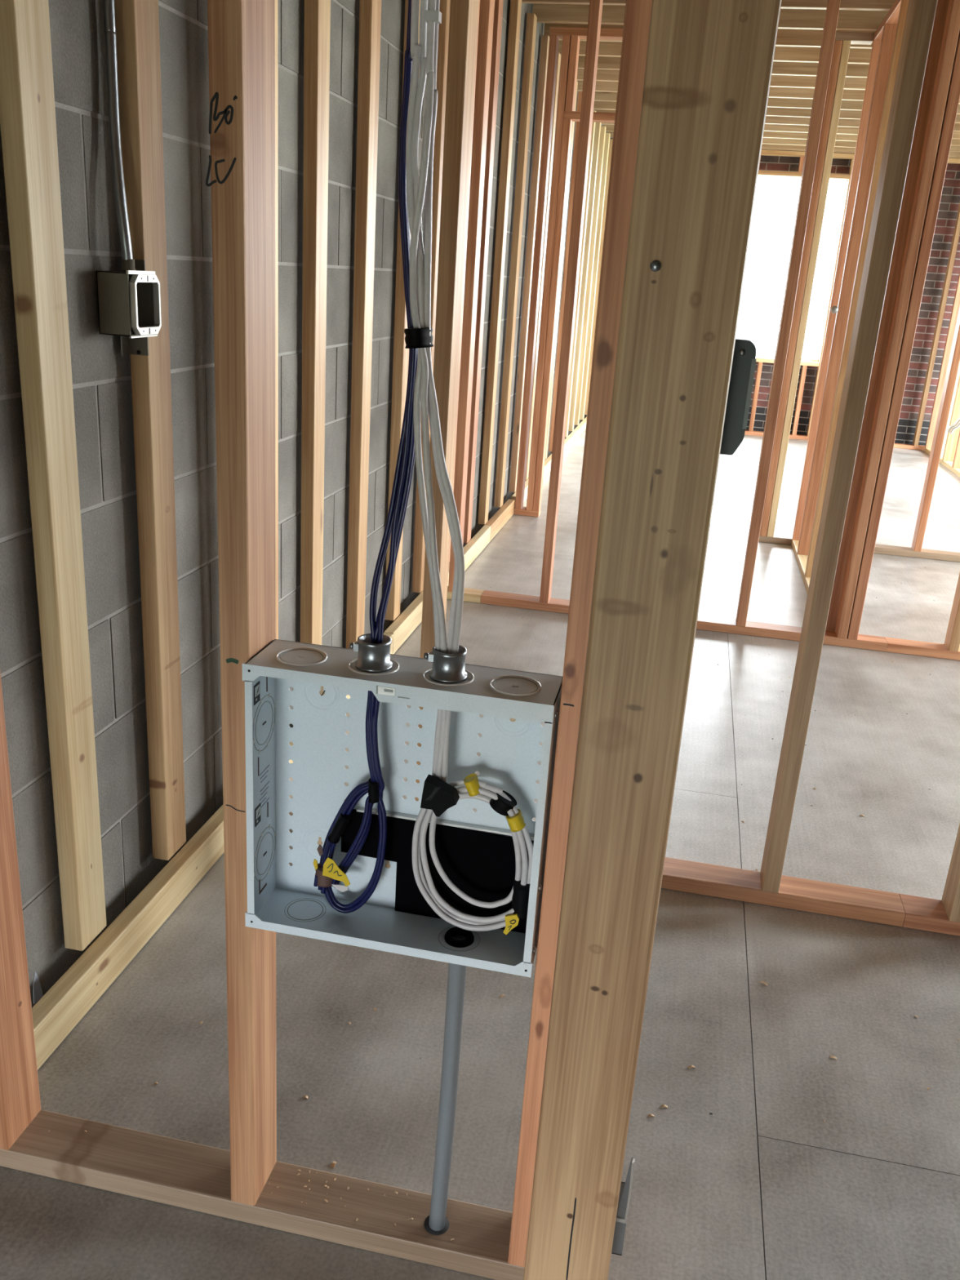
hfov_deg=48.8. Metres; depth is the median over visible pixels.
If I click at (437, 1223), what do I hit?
conduit
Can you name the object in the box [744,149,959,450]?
wall
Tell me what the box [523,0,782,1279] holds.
wall post
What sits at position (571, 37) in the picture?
wall
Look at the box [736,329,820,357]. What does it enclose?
ground
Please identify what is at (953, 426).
coil
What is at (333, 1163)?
wood shavings
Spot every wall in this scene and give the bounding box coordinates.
[0,0,613,1007]
[0,0,652,1279]
[275,0,959,936]
[446,0,959,660]
[514,26,959,562]
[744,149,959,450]
[745,149,959,445]
[791,0,949,631]
[924,272,959,477]
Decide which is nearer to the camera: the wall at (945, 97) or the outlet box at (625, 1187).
the outlet box at (625, 1187)
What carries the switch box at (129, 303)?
attached to the wall at (110, 641)
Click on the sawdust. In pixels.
(326, 1200)
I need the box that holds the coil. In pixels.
[946,417,959,434]
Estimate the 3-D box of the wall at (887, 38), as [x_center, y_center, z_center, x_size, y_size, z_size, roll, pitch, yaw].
[1.736,-1.497,4.829,0.089,2.597,1.737,7,19,10]
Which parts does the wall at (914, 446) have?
plate, plate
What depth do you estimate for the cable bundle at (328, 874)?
1.26 m
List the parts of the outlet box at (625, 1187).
rod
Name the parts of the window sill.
sill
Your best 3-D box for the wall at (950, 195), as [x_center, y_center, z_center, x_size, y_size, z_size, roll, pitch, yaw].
[3.930,-3.315,10.114,5.550,2.840,0.172,7,19,10]
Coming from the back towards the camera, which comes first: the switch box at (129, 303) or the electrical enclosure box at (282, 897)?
the switch box at (129, 303)
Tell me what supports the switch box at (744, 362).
attached to the wall post
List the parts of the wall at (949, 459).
plate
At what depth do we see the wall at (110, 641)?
2.23 m
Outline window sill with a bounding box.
[755,353,819,366]
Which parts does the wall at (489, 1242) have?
plate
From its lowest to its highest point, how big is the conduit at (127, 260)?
1.427 m
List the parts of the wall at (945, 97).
plate, plate, plate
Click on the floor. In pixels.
(759, 1186)
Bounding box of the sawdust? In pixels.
[48,1130,454,1240]
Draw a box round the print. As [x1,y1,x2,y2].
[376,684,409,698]
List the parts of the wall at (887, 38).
plate, plate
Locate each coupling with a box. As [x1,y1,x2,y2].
[349,633,392,672]
[423,643,466,683]
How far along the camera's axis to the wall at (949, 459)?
9.73 m
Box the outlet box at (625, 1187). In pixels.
[611,1157,634,1255]
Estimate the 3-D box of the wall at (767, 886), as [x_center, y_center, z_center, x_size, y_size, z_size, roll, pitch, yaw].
[1.251,-0.553,2.015,3.570,2.597,0.089,7,19,10]
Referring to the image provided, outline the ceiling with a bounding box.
[521,0,959,158]
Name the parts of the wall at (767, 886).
plate, plate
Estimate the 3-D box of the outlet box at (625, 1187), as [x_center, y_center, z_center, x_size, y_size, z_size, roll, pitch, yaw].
[0.139,0.597,1.157,0.051,0.136,0.055,7,19,10]
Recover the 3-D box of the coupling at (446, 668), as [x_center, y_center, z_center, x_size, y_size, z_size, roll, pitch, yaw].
[-0.038,0.032,1.263,0.045,0.048,0.047,-14,26,-42]
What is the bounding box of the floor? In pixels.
[0,430,959,1279]
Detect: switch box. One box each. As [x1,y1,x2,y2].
[96,259,161,355]
[720,336,756,454]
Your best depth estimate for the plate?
2.19 m
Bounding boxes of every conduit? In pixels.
[102,0,135,272]
[423,934,466,1235]
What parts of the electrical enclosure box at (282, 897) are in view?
panel, panel, panel, panel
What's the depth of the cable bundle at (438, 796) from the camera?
1.18 m
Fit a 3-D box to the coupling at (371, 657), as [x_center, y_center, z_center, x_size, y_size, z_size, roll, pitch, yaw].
[-0.129,0.020,1.281,0.045,0.048,0.047,-14,26,-42]
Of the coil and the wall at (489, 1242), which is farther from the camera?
the coil
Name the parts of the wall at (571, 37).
plate, plate, plate, plate, plate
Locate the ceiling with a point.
(801, 24)
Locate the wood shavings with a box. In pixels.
[154,554,959,1168]
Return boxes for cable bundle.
[313,0,417,913]
[404,0,533,934]

